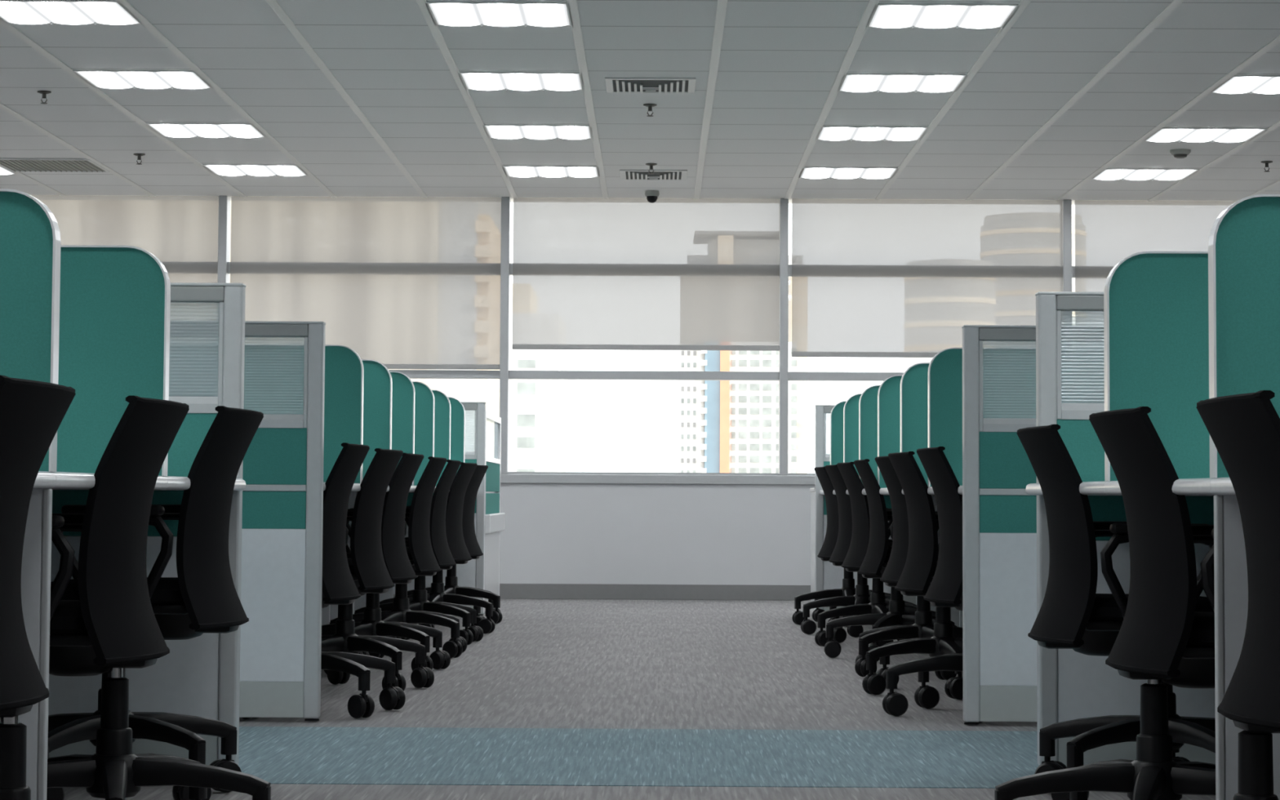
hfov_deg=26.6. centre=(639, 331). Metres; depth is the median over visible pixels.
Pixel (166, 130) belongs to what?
recessed light
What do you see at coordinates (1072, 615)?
office chair
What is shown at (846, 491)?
desk
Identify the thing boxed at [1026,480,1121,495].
desk
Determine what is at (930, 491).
desk
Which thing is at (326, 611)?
desk
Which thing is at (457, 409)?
screen
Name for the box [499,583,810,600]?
baseboard
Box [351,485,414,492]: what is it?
desk
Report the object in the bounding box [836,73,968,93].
recessed light
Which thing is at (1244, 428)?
office chair
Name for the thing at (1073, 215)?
round tower
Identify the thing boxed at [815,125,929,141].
recessed light
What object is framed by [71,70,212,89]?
recessed light
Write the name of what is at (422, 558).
office chair
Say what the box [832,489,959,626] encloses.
desk
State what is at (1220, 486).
desk
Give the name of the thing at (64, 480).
desk
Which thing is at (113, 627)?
office chair
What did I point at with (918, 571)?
office chair
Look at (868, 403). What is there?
screen
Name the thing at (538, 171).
recessed light
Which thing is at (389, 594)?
desk
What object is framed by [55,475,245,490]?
desk
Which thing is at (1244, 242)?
screen
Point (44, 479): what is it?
desk
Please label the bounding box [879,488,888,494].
desk
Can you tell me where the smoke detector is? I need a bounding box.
[1169,148,1191,158]
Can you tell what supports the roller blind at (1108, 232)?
attached to the wall at (553, 533)
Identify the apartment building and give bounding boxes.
[229,200,511,471]
[509,283,565,471]
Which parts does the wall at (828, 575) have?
post, glass frame, rail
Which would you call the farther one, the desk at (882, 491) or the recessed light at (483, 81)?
the recessed light at (483, 81)
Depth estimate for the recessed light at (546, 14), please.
11.03 m
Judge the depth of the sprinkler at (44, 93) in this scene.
13.30 m
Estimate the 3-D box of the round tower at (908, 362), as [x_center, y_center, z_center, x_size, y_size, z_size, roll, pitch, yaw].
[52.110,48.033,455.263,15.463,120.654,15.463,0,-3,0]
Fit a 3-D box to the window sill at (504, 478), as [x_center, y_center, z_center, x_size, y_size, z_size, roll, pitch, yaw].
[0.012,0.978,17.964,9.600,0.060,0.320,0,-3,0]
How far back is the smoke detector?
15.28 m
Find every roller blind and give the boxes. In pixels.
[31,195,218,344]
[230,195,501,369]
[511,197,779,351]
[791,199,1062,357]
[1075,200,1237,348]
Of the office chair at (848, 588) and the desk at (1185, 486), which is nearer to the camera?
the desk at (1185, 486)
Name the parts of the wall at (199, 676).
glass frame, rail, post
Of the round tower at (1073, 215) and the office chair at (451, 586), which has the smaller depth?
the office chair at (451, 586)
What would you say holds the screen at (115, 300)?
on the desk at (64, 480)
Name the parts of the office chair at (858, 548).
leg, leg, backrest, leg, leg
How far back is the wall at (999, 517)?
8.14 m
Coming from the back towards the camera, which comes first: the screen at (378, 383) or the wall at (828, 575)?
the wall at (828, 575)
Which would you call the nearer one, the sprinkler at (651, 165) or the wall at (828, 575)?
the wall at (828, 575)
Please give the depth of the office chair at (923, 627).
10.32 m
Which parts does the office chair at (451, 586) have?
leg, leg, backrest, leg, leg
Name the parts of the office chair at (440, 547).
leg, leg, backrest, leg, leg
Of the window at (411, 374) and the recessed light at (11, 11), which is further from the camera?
the window at (411, 374)
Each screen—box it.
[0,188,61,471]
[56,244,170,475]
[168,343,364,483]
[361,359,392,479]
[389,371,415,485]
[412,381,434,485]
[431,389,450,485]
[447,396,465,469]
[830,400,846,465]
[843,393,862,475]
[858,385,879,481]
[877,374,902,488]
[900,362,929,486]
[928,347,1104,486]
[1103,251,1209,481]
[1208,194,1279,478]
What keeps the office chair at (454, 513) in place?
on the floor
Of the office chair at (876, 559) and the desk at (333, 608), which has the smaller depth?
the office chair at (876, 559)
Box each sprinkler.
[37,90,51,103]
[133,153,145,164]
[643,103,657,116]
[645,163,657,173]
[1261,160,1272,172]
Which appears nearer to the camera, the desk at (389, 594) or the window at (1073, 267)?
the desk at (389, 594)
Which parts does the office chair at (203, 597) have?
leg, leg, seat, armrest, leg, armrest, leg, backrest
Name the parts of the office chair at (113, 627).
armrest, seat, armrest, leg, leg, leg, backrest, leg, leg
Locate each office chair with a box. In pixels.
[0,374,75,799]
[46,405,263,799]
[47,395,271,799]
[241,442,405,719]
[321,448,434,691]
[321,453,450,674]
[329,456,466,657]
[349,459,483,645]
[379,462,495,633]
[404,465,502,625]
[791,466,893,627]
[800,464,916,637]
[814,462,936,646]
[823,458,956,661]
[854,456,962,679]
[862,451,962,699]
[882,446,982,722]
[994,406,1215,799]
[1017,424,1215,799]
[1196,390,1279,799]
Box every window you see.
[227,262,499,379]
[507,263,779,475]
[787,264,904,475]
[1071,266,1075,278]
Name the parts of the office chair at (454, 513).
leg, armrest, leg, backrest, leg, leg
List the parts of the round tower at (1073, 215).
crown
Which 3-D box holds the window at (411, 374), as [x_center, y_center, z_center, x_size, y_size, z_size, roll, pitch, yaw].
[-1.830,0.021,17.968,1.815,1.830,0.070,0,-3,0]
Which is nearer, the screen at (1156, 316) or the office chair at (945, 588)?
the screen at (1156, 316)
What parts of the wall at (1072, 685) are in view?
post, rail, glass frame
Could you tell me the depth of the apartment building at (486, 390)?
110.53 m
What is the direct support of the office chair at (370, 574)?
on the floor
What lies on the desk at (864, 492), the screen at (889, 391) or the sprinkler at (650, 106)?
the screen at (889, 391)
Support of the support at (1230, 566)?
on the floor
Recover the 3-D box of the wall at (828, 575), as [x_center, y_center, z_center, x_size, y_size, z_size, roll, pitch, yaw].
[1.651,1.021,15.457,1.302,1.200,0.058,0,-3,0]
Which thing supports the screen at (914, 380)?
on the desk at (882, 491)
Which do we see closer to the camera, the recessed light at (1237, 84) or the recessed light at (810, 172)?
the recessed light at (1237, 84)
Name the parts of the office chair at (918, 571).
leg, leg, backrest, leg, leg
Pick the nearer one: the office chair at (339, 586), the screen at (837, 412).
the office chair at (339, 586)
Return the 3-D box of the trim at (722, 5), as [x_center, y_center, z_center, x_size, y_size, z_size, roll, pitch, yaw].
[0.286,-1.718,4.034,8.440,0.006,27.850,0,-3,0]
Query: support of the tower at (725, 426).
on the ground
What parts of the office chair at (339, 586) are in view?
leg, backrest, leg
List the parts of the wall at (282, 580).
rail, glass frame, post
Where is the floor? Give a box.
[63,599,1215,799]
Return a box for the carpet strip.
[238,726,1038,788]
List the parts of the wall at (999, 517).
post, glass frame, rail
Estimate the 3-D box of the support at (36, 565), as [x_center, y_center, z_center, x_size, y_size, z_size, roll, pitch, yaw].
[-1.321,0.607,4.540,0.656,0.692,0.036,0,-3,0]
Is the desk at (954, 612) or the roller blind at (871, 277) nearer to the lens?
the desk at (954, 612)
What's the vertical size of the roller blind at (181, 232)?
1.138 m
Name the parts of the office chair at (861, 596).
leg, backrest, leg, leg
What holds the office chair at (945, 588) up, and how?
on the floor
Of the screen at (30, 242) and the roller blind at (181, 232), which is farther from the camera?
the roller blind at (181, 232)
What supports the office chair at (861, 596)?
on the floor
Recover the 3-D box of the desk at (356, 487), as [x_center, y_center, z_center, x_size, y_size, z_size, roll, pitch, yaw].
[-1.326,0.846,8.748,0.736,0.720,1.108,0,-3,0]
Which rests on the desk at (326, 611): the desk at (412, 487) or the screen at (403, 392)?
the screen at (403, 392)
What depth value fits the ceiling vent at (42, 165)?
16.27 m
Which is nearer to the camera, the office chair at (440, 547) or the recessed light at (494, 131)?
the office chair at (440, 547)
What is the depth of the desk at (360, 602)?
14.21 m
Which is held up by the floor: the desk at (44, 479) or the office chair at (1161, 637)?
the office chair at (1161, 637)
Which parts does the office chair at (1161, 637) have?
leg, leg, backrest, leg, leg, leg, seat, armrest, armrest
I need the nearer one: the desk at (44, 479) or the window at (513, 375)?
the desk at (44, 479)
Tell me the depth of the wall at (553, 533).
17.80 m
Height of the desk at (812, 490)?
0.730 m
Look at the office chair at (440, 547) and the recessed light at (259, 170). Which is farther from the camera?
the recessed light at (259, 170)
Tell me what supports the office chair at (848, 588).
on the floor
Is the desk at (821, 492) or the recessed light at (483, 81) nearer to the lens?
the recessed light at (483, 81)
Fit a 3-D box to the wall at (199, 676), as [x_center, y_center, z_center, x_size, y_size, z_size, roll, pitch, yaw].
[-1.636,0.476,6.694,1.302,1.200,0.058,0,-3,0]
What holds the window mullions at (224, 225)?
attached to the wall at (553, 533)
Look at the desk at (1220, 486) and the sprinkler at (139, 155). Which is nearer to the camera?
the desk at (1220, 486)
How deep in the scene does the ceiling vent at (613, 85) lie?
12.97 m
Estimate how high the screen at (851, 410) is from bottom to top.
0.477 m
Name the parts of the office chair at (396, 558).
leg, armrest, seat, leg, backrest, leg, leg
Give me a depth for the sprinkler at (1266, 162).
15.80 m
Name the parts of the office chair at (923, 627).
leg, leg, backrest, leg, leg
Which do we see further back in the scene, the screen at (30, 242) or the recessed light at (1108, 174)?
the recessed light at (1108, 174)
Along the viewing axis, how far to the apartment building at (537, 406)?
300.08 m
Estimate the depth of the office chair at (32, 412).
4.04 m
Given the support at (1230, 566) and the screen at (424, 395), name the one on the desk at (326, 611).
the screen at (424, 395)
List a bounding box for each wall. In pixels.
[48,282,246,764]
[169,320,325,720]
[393,401,485,615]
[484,410,505,613]
[485,483,815,585]
[814,404,915,610]
[961,324,1104,724]
[1035,291,1215,766]
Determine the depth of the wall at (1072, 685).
6.80 m
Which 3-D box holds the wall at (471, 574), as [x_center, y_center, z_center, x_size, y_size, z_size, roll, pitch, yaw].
[-1.525,0.993,15.278,1.302,1.200,0.058,0,-3,0]
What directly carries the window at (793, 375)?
in the wall at (553, 533)
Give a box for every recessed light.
[0,0,142,25]
[0,165,17,174]
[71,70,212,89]
[145,122,265,137]
[201,164,308,176]
[426,1,573,26]
[457,71,584,91]
[482,124,593,139]
[502,165,599,177]
[798,166,898,179]
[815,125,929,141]
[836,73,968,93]
[865,3,1019,29]
[1091,168,1199,180]
[1143,127,1267,142]
[1210,75,1279,94]
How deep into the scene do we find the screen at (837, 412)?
14.53 m
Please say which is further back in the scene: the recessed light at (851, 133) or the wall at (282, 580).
the recessed light at (851, 133)
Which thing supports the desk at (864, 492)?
on the floor
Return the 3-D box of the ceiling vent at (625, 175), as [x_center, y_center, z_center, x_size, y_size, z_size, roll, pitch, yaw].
[0.084,-0.960,16.637,0.410,0.010,0.500,0,-3,0]
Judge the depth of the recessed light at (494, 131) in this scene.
14.63 m
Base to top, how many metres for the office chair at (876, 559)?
0.838 m
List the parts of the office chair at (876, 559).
leg, backrest, leg, seat, armrest, armrest, leg, leg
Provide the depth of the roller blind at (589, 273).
17.92 m
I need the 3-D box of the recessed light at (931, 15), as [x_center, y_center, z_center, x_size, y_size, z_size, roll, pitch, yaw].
[1.230,-1.288,11.069,0.584,0.017,0.524,0,-3,0]
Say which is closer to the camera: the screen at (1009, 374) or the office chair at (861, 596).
the screen at (1009, 374)
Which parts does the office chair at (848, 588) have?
leg, backrest, leg, leg, armrest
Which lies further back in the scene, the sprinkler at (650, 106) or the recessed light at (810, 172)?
the recessed light at (810, 172)
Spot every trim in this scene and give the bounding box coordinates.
[0,0,1279,200]
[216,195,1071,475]
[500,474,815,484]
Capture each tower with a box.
[678,255,807,473]
[903,357,933,372]
[1071,213,1075,348]
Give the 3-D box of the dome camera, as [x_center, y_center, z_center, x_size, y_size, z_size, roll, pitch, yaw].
[0.078,-0.873,17.534,0.094,0.077,0.094,0,-3,0]
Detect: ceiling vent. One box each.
[0,158,110,172]
[604,77,696,93]
[619,169,687,180]
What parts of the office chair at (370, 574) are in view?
leg, leg, armrest, armrest, seat, leg, backrest, leg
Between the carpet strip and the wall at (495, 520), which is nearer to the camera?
the carpet strip
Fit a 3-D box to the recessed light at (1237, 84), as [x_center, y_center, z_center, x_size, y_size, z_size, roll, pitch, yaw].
[3.041,-1.171,12.854,0.584,0.017,0.524,0,-3,0]
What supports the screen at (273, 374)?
on the desk at (356, 487)
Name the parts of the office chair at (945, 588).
leg, backrest, leg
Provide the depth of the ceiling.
13.48 m
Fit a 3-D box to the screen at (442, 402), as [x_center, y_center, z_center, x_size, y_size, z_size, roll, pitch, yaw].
[-1.271,0.521,13.301,0.680,0.477,0.042,0,-3,0]
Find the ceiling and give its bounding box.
[0,0,1279,204]
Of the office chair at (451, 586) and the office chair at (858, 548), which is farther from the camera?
the office chair at (451, 586)
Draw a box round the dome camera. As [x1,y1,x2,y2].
[644,190,659,203]
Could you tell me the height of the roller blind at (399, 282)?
1.142 m
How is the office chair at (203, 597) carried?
on the floor
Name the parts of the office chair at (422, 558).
leg, armrest, leg, seat, backrest, leg, leg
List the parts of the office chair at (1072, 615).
backrest, leg, leg, armrest, seat, armrest, leg, leg, leg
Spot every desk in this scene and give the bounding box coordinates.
[33,471,56,488]
[51,471,167,489]
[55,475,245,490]
[321,485,416,625]
[323,481,360,491]
[329,486,449,622]
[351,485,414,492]
[354,492,366,612]
[379,586,393,601]
[809,488,815,610]
[819,489,936,611]
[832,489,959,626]
[845,489,962,627]
[862,488,934,495]
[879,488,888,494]
[927,485,962,494]
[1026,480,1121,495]
[1104,478,1214,495]
[1209,477,1235,495]
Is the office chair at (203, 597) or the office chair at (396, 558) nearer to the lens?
the office chair at (203, 597)
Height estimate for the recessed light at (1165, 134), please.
0.017 m
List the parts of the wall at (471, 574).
rail, glass frame, post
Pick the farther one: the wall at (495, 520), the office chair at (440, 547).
the wall at (495, 520)
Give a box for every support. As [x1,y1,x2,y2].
[18,488,52,799]
[1213,494,1279,799]
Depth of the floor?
9.62 m
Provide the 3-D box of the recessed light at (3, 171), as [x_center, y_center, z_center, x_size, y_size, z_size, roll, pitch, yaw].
[-4.136,-0.991,16.494,0.584,0.017,0.524,0,-3,0]

